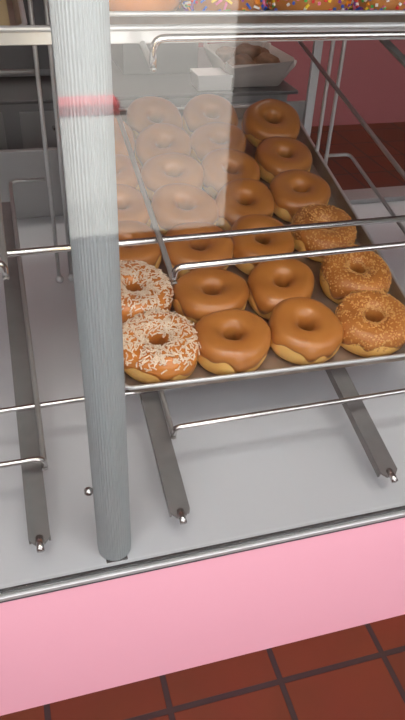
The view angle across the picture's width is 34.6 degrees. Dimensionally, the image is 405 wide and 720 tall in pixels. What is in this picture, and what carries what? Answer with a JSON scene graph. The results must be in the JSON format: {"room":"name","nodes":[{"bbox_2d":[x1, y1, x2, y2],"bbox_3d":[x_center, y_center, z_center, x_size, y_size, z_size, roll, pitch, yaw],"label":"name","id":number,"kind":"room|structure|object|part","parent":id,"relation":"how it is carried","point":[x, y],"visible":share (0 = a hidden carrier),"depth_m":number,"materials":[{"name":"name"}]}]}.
{"room":"food shop","nodes":[
{"label":"food shop","id":0,"kind":"room"},
{"bbox_2d":[0,122,404,719],"bbox_3d":[0.253,0.092,1.327,5.600,0.050,3.440,-8,38,-14],"label":"floor","id":1,"kind":"structure","parent":0,"point":[358,672],"depth_m":0.84,"materials":[{"name":"tile"}]},
{"bbox_2d":[0,47,305,149],"bbox_3d":[-0.758,-0.501,1.653,2.004,0.419,0.481,-8,38,-14],"label":"kitchen table","id":2,"kind":"object","parent":1,"relation":"on","point":[20,124],"visible":0.21,"depth_m":1.51,"materials":[{"name":"grey metal"}]},
{"bbox_3d":[-0.608,-0.471,1.441,0.336,0.138,0.006,-8,38,-14],"label":"drawer","id":3,"kind":"part","parent":2,"relation":"part of","materials":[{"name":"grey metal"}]},
{"bbox_2d":[0,0,49,76],"bbox_3d":[-0.578,-0.829,1.513,0.630,0.288,0.284,-8,38,-14],"label":"countertop oven","id":4,"kind":"object","parent":2,"relation":"on","point":[11,57],"visible":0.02,"depth_m":1.51,"materials":[{"name":"grey metal"}]},
{"bbox_3d":[-0.250,-0.520,1.529,0.336,0.138,0.006,-8,38,-14],"label":"drawer","id":5,"kind":"part","parent":2,"relation":"part of","materials":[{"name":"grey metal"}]},
{"bbox_2d":[111,43,197,74],"bbox_3d":[-0.133,-0.842,1.688,0.198,0.132,0.252,-8,38,-14],"label":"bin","id":6,"kind":"object","parent":2,"relation":"on","point":[172,58],"visible":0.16,"depth_m":1.62,"materials":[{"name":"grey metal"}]},
{"bbox_2d":[190,67,232,90],"bbox_3d":[0.021,-0.672,1.555,0.087,0.035,0.072,-8,38,-14],"label":"box","id":7,"kind":"object","parent":2,"relation":"on","point":[202,79],"visible":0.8,"depth_m":1.53,"materials":[{"name":"white cardboard"}]},
{"bbox_3d":[0.108,-0.568,1.617,0.336,0.138,0.006,-8,38,-14],"label":"drawer","id":8,"kind":"part","parent":2,"relation":"part of","materials":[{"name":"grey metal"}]},
{"bbox_2d":[203,42,296,86],"bbox_3d":[0.113,-0.736,1.620,0.184,0.066,0.212,-8,38,-14],"label":"basket","id":9,"kind":"object","parent":2,"relation":"on","point":[269,74],"visible":0.73,"depth_m":1.56,"materials":[{"name":"beige paper"}]},
{"bbox_2d":[215,46,235,62],"bbox_3d":[0.067,-0.759,1.649,0.087,0.067,0.087,-8,38,-14],"label":"pastry","id":10,"kind":"object","parent":9,"relation":"in","point":[224,53],"visible":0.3,"depth_m":1.62,"materials":[{"name":"beige food"}]},
{"bbox_2d":[224,53,255,66],"bbox_3d":[0.094,-0.710,1.587,0.090,0.067,0.077,5,37,2],"label":"pastry","id":11,"kind":"object","parent":9,"relation":"in","point":[241,59],"visible":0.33,"depth_m":1.56,"materials":[{"name":"brown food"}]},
{"bbox_2d":[231,43,261,59],"bbox_3d":[0.111,-0.750,1.620,0.086,0.068,0.088,-8,38,-14],"label":"pastry","id":12,"kind":"object","parent":9,"relation":"in","point":[253,51],"visible":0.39,"depth_m":1.59,"materials":[{"name":"brown food"}]},
{"bbox_2d":[258,46,269,52],"bbox_3d":[0.134,-0.772,1.668,0.086,0.069,0.086,-8,38,-14],"label":"pastry","id":13,"kind":"object","parent":9,"relation":"in","point":[263,49],"visible":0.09,"depth_m":1.65,"materials":[{"name":"brown food"}]},
{"bbox_2d":[253,52,279,63],"bbox_3d":[0.154,-0.721,1.605,0.086,0.068,0.088,-8,38,-14],"label":"pastry","id":14,"kind":"object","parent":9,"relation":"in","point":[263,58],"visible":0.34,"depth_m":1.57,"materials":[{"name":"brown food"}]},
{"bbox_2d":[0,0,404,715],"bbox_3d":[-0.201,-0.273,0.860,1.860,1.059,0.912,-8,38,-14],"label":"display case","id":15,"kind":"object","parent":1,"relation":"on","point":[291,533],"depth_m":0.78,"materials":[{"name":"metal"}]},
{"bbox_2d":[0,0,26,24],"bbox_3d":[-0.428,-0.535,0.791,0.368,0.151,0.634,-8,38,-14],"label":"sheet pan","id":16,"kind":"object","parent":15,"relation":"in","point":[12,12],"visible":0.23,"depth_m":0.67,"materials":[{"name":"metal"}]},
{"bbox_2d":[0,69,34,279],"bbox_3d":[-0.418,-0.226,0.757,0.475,0.101,0.440,-8,38,-14],"label":"wire frame","id":17,"kind":"object","parent":15,"relation":"attached to","point":[3,262],"visible":1,"depth_m":0.70,"materials":[{"name":"grey metal"}]},
{"bbox_3d":[-0.362,-0.070,0.616,0.344,0.024,0.011,-8,38,-14],"label":"rail","id":18,"kind":"part","parent":17,"relation":"part of","materials":[{"name":"silver metal"}]},
{"bbox_3d":[-0.241,-0.025,0.852,0.022,0.135,0.589,-8,38,-14],"label":"bracket","id":19,"kind":"part","parent":15,"relation":"part of","materials":[{"name":"grey metal"}]},
{"bbox_3d":[-0.749,-0.298,1.237,0.990,0.161,0.015,-8,38,-14],"label":"panel","id":20,"kind":"part","parent":15,"relation":"part of","materials":[{"name":"grey metal"}]},
{"bbox_3d":[-0.081,-0.092,0.488,0.036,0.748,0.036,-8,38,-14],"label":"fluted post","id":21,"kind":"part","parent":15,"relation":"part of","materials":[{"name":"grey metal"}]},
{"bbox_2d":[0,385,198,413],"bbox_3d":[-0.141,0.047,0.791,1.824,0.007,0.007,-8,38,-14],"label":"rod","id":22,"kind":"object","parent":15,"relation":"attached to","point":[12,409],"visible":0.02,"depth_m":0.78,"materials":[{"name":"silver metal"}]},
{"bbox_2d":[0,177,47,469],"bbox_3d":[-0.411,-0.062,0.843,0.460,0.123,0.542,-8,38,-14],"label":"wire frame","id":23,"kind":"object","parent":22,"relation":"on","point":[42,459],"visible":1,"depth_m":0.81,"materials":[{"name":"grey metal"}]},
{"bbox_3d":[-0.341,0.134,0.670,0.356,0.022,0.010,-8,38,-14],"label":"rail","id":24,"kind":"part","parent":23,"relation":"part of","materials":[{"name":"silver metal"}]},
{"bbox_2d":[158,388,404,438],"bbox_3d":[0.053,-0.194,1.018,0.370,0.156,0.692,-8,38,-14],"label":"wire frame","id":25,"kind":"object","parent":22,"relation":"on","point":[173,430],"visible":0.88,"depth_m":0.78,"materials":[{"name":"grey metal"}]},
{"bbox_3d":[-0.122,-0.170,0.975,0.006,0.156,0.688,-8,38,-14],"label":"arm","id":26,"kind":"part","parent":25,"relation":"part of","materials":[{"name":"grey metal"}]},
{"bbox_2d":[113,105,404,392],"bbox_3d":[0.037,-0.224,1.019,0.425,0.158,0.634,-7,38,-12],"label":"sheet pan","id":27,"kind":"object","parent":25,"relation":"on","point":[272,365],"visible":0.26,"depth_m":0.91,"materials":[{"name":"metal"}]},
{"bbox_2d":[114,118,134,156],"bbox_3d":[-0.164,-0.355,1.079,0.105,0.077,0.098,-14,40,-21],"label":"donut","id":28,"kind":"object","parent":27,"relation":"in","point":[120,147],"visible":0.09,"depth_m":1.07,"materials":[{"name":"food"}]},
{"bbox_2d":[115,154,141,190],"bbox_3d":[-0.147,-0.289,1.038,0.104,0.059,0.102,4,37,2],"label":"donut","id":29,"kind":"object","parent":27,"relation":"in","point":[125,174],"visible":0.23,"depth_m":1.02,"materials":[{"name":"food"}]},
{"bbox_2d":[116,184,150,226],"bbox_3d":[-0.126,-0.224,0.984,0.101,0.060,0.105,2,37,-1],"label":"donut","id":30,"kind":"object","parent":27,"relation":"in","point":[131,206],"visible":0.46,"depth_m":0.97,"materials":[{"name":"food"}]},
{"bbox_2d":[118,221,161,268],"bbox_3d":[-0.110,-0.154,0.926,0.103,0.059,0.102,-17,41,-24],"label":"donut","id":31,"kind":"object","parent":27,"relation":"in","point":[151,254],"visible":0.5,"depth_m":0.91,"materials":[{"name":"food"}]},
{"bbox_2d":[120,260,173,322],"bbox_3d":[-0.091,-0.086,0.865,0.108,0.062,0.102,26,43,28],"label":"donut","id":32,"kind":"object","parent":27,"relation":"in","point":[144,287],"visible":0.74,"depth_m":0.85,"materials":[{"name":"food"}]},
{"bbox_2d":[126,96,182,139],"bbox_3d":[-0.085,-0.415,1.140,0.096,0.077,0.099,-15,41,-22],"label":"donut","id":33,"kind":"object","parent":27,"relation":"in","point":[143,112],"visible":0.67,"depth_m":1.12,"materials":[{"name":"food"}]},
{"bbox_2d":[122,309,200,383],"bbox_3d":[-0.055,-0.016,0.810,0.108,0.062,0.103,15,39,16],"label":"donut","id":34,"kind":"object","parent":27,"relation":"in","point":[159,345],"visible":0.98,"depth_m":0.79,"materials":[{"name":"food"}]},
{"bbox_2d":[135,123,190,166],"bbox_3d":[-0.067,-0.356,1.097,0.102,0.069,0.094,-18,42,-25],"label":"donut","id":35,"kind":"object","parent":27,"relation":"in","point":[156,139],"visible":0.72,"depth_m":1.08,"materials":[{"name":"food"}]},
{"bbox_2d":[141,153,203,200],"bbox_3d":[-0.049,-0.289,1.043,0.102,0.067,0.095,2,37,-2],"label":"donut","id":36,"kind":"object","parent":27,"relation":"in","point":[158,171],"visible":0.73,"depth_m":1.02,"materials":[{"name":"food"}]},
{"bbox_2d":[151,183,218,235],"bbox_3d":[-0.026,-0.225,0.990,0.104,0.067,0.092,-2,37,-6],"label":"donut","id":37,"kind":"object","parent":27,"relation":"in","point":[175,204],"visible":0.84,"depth_m":0.97,"materials":[{"name":"food"}]},
{"bbox_2d":[163,222,233,277],"bbox_3d":[-0.007,-0.154,0.931,0.103,0.066,0.095,5,37,3],"label":"donut","id":38,"kind":"object","parent":27,"relation":"in","point":[218,248],"visible":0.65,"depth_m":0.91,"materials":[{"name":"food"}]},
{"bbox_2d":[182,94,237,135],"bbox_3d":[0.013,-0.430,1.166,0.098,0.076,0.096,-13,40,-20],"label":"donut","id":39,"kind":"object","parent":27,"relation":"in","point":[203,109],"visible":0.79,"depth_m":1.15,"materials":[{"name":"food"}]},
{"bbox_2d":[172,268,248,325],"bbox_3d":[0.010,-0.083,0.879,0.102,0.057,0.096,9,37,7],"label":"donut","id":40,"kind":"object","parent":27,"relation":"in","point":[198,293],"visible":0.89,"depth_m":0.86,"materials":[{"name":"food"}]},
{"bbox_2d":[190,122,245,163],"bbox_3d":[0.025,-0.367,1.120,0.101,0.067,0.097,2,37,-1],"label":"donut","id":41,"kind":"object","parent":27,"relation":"in","point":[209,137],"visible":0.66,"depth_m":1.10,"materials":[{"name":"food"}]},
{"bbox_2d":[201,148,259,198],"bbox_3d":[0.045,-0.302,1.065,0.100,0.069,0.096,2,37,-2],"label":"donut","id":42,"kind":"object","parent":27,"relation":"in","point":[221,166],"visible":0.77,"depth_m":1.05,"materials":[{"name":"food"}]},
{"bbox_2d":[194,309,270,374],"bbox_3d":[0.036,-0.023,0.831,0.101,0.057,0.096,10,38,9],"label":"donut","id":43,"kind":"object","parent":27,"relation":"in","point":[232,341],"visible":0.96,"depth_m":0.81,"materials":[{"name":"food"}]},
{"bbox_2d":[215,178,274,230],"bbox_3d":[0.066,-0.238,1.012,0.092,0.068,0.106,21,41,22],"label":"donut","id":44,"kind":"object","parent":27,"relation":"in","point":[238,198],"visible":0.77,"depth_m":0.99,"materials":[{"name":"food"}]},
{"bbox_2d":[231,214,294,274],"bbox_3d":[0.086,-0.167,0.954,0.097,0.069,0.100,4,37,2],"label":"donut","id":45,"kind":"object","parent":27,"relation":"in","point":[274,243],"visible":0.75,"depth_m":0.94,"materials":[{"name":"food"}]},
{"bbox_2d":[241,99,299,147],"bbox_3d":[0.123,-0.424,1.175,0.106,0.077,0.098,-3,38,-8],"label":"donut","id":46,"kind":"object","parent":27,"relation":"in","point":[265,118],"visible":0.89,"depth_m":1.16,"materials":[{"name":"food"}]},
{"bbox_2d":[247,259,313,319],"bbox_3d":[0.108,-0.100,0.905,0.093,0.059,0.104,8,37,6],"label":"donut","id":47,"kind":"object","parent":27,"relation":"in","point":[269,283],"visible":0.9,"depth_m":0.89,"materials":[{"name":"food"}]},
{"bbox_2d":[255,137,312,182],"bbox_3d":[0.140,-0.342,1.119,0.099,0.060,0.106,2,37,-1],"label":"donut","id":48,"kind":"object","parent":27,"relation":"in","point":[274,156],"visible":0.89,"depth_m":1.10,"materials":[{"name":"food"}]},
{"bbox_2d":[269,169,330,221],"bbox_3d":[0.155,-0.266,1.056,0.100,0.060,0.106,20,40,21],"label":"donut","id":49,"kind":"object","parent":27,"relation":"in","point":[291,190],"visible":0.92,"depth_m":1.03,"materials":[{"name":"food"}]},
{"bbox_2d":[268,297,343,364],"bbox_3d":[0.135,-0.038,0.855,0.098,0.059,0.098,8,37,7],"label":"donut","id":50,"kind":"object","parent":27,"relation":"in","point":[304,331],"visible":0.98,"depth_m":0.83,"materials":[{"name":"food"}]},
{"bbox_2d":[290,204,356,261],"bbox_3d":[0.185,-0.195,0.997,0.102,0.062,0.107,-1,37,-5],"label":"donut","id":51,"kind":"object","parent":27,"relation":"in","point":[318,239],"visible":0.8,"depth_m":0.98,"materials":[{"name":"food"}]},
{"bbox_2d":[319,244,391,303],"bbox_3d":[0.221,-0.122,0.939,0.102,0.061,0.106,12,38,12],"label":"donut","id":52,"kind":"object","parent":27,"relation":"in","point":[340,275],"visible":0.84,"depth_m":0.92,"materials":[{"name":"food"}]},
{"bbox_2d":[335,289,404,357],"bbox_3d":[0.226,-0.049,0.876,0.109,0.060,0.102,-17,41,-24],"label":"donut","id":53,"kind":"object","parent":27,"relation":"in","point":[373,322],"visible":1,"depth_m":0.85,"materials":[{"name":"food"}]},
{"bbox_3d":[-0.097,-0.044,0.888,0.022,0.135,0.589,-8,38,-14],"label":"bracket","id":54,"kind":"part","parent":15,"relation":"part of","materials":[{"name":"grey metal"}]},
{"bbox_2d":[0,22,404,45],"bbox_3d":[-0.148,-0.311,0.622,1.824,0.018,0.010,-8,38,-14],"label":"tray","id":55,"kind":"object","parent":15,"relation":"attached to","point":[10,35],"visible":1,"depth_m":0.65,"materials":[{"name":"silver metal"}]},
{"bbox_2d":[0,215,404,257],"bbox_3d":[-0.144,-0.122,0.710,1.824,0.008,0.008,-8,38,-14],"label":"rod","id":56,"kind":"object","parent":15,"relation":"attached to","point":[390,219],"visible":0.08,"depth_m":0.75,"materials":[{"name":"silver metal"}]},
{"bbox_2d":[113,41,404,284],"bbox_3d":[0.055,-0.351,0.927,0.356,0.148,0.657,-8,38,-14],"label":"wire frame","id":57,"kind":"object","parent":56,"relation":"attached to","point":[173,272],"visible":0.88,"depth_m":0.72,"materials":[{"name":"grey metal"}]},
{"bbox_3d":[-0.113,-0.328,0.886,0.006,0.148,0.652,-8,38,-14],"label":"arm","id":58,"kind":"part","parent":57,"relation":"part of","materials":[{"name":"grey metal"}]},
{"bbox_3d":[0.139,-0.113,0.717,0.356,0.024,0.011,-8,38,-14],"label":"rail","id":59,"kind":"part","parent":57,"relation":"part of","materials":[{"name":"silver metal"}]},
{"bbox_3d":[0.223,-0.374,0.969,0.006,0.148,0.652,-8,38,-14],"label":"arm","id":60,"kind":"part","parent":57,"relation":"part of","materials":[{"name":"grey metal"}]},
{"bbox_3d":[-0.099,0.318,0.772,1.860,0.232,0.022,-8,38,-14],"label":"panel","id":61,"kind":"part","parent":15,"relation":"part of","materials":[{"name":"pink laminate"}]},
{"bbox_2d":[109,7,404,24],"bbox_3d":[0.015,-0.596,0.879,0.428,0.155,0.634,-8,38,-14],"label":"sheet pan","id":62,"kind":"object","parent":15,"relation":"in","point":[180,16],"visible":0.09,"depth_m":0.67,"materials":[{"name":"metal"}]},
{"bbox_2d":[109,0,179,10],"bbox_3d":[-0.072,-0.383,0.669,0.101,0.055,0.098,5,37,3],"label":"donut","id":63,"kind":"object","parent":62,"relation":"in","point":[114,5],"visible":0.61,"depth_m":0.64,"materials":[{"name":"food"}]},
{"bbox_2d":[179,0,266,10],"bbox_3d":[0.023,-0.397,0.693,0.107,0.058,0.102,-18,42,-25],"label":"donut","id":64,"kind":"object","parent":62,"relation":"in","point":[187,5],"visible":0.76,"depth_m":0.67,"materials":[{"name":"food"}]},
{"bbox_2d":[266,0,351,9],"bbox_3d":[0.117,-0.411,0.717,0.107,0.057,0.101,-12,40,-19],"label":"donut","id":65,"kind":"object","parent":62,"relation":"in","point":[271,4],"visible":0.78,"depth_m":0.69,"materials":[{"name":"food"}]},
{"bbox_2d":[350,0,404,9],"bbox_3d":[0.212,-0.424,0.740,0.106,0.058,0.102,-8,38,-14],"label":"donut","id":66,"kind":"object","parent":62,"relation":"in","point":[355,4],"visible":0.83,"depth_m":0.71,"materials":[{"name":"food"}]},
{"bbox_2d":[139,31,404,72],"bbox_3d":[0.051,-0.517,0.839,0.362,0.131,0.581,-8,38,-14],"label":"wire frame","id":67,"kind":"object","parent":15,"relation":"attached to","point":[151,57],"visible":1,"depth_m":0.62,"materials":[{"name":"grey metal"}]},
{"bbox_3d":[-0.120,-0.494,0.798,0.006,0.131,0.574,-8,38,-14],"label":"arm","id":68,"kind":"part","parent":67,"relation":"part of","materials":[{"name":"grey metal"}]},
{"bbox_3d":[0.228,-0.659,1.234,0.017,0.780,0.009,-8,38,-14],"label":"post","id":69,"kind":"part","parent":15,"relation":"part of","materials":[{"name":"silver metal"}]},
{"bbox_3d":[0.149,-0.078,0.948,0.022,0.135,0.589,-8,38,-14],"label":"bracket","id":70,"kind":"part","parent":15,"relation":"part of","materials":[{"name":"grey metal"}]},
{"bbox_2d":[324,153,404,233],"bbox_3d":[0.499,-0.197,1.078,0.423,0.124,0.548,-8,38,-14],"label":"wire frame","id":71,"kind":"object","parent":15,"relation":"attached to","point":[353,159],"visible":0.96,"depth_m":1.15,"materials":[{"name":"grey metal"}]},
{"bbox_3d":[0.201,-0.408,0.787,0.009,0.112,0.505,-8,38,-14],"label":"shelf bracket","id":72,"kind":"part","parent":15,"relation":"part of","materials":[{"name":"grey metal"}]},
{"bbox_2d":[198,40,404,125],"bbox_3d":[-0.141,-1.945,1.802,5.400,2.589,0.100,-8,38,-14],"label":"wall","id":73,"kind":"structure","parent":0,"point":[372,81],"depth_m":2.63,"materials":[{"name":"pink paint"}]}
]}

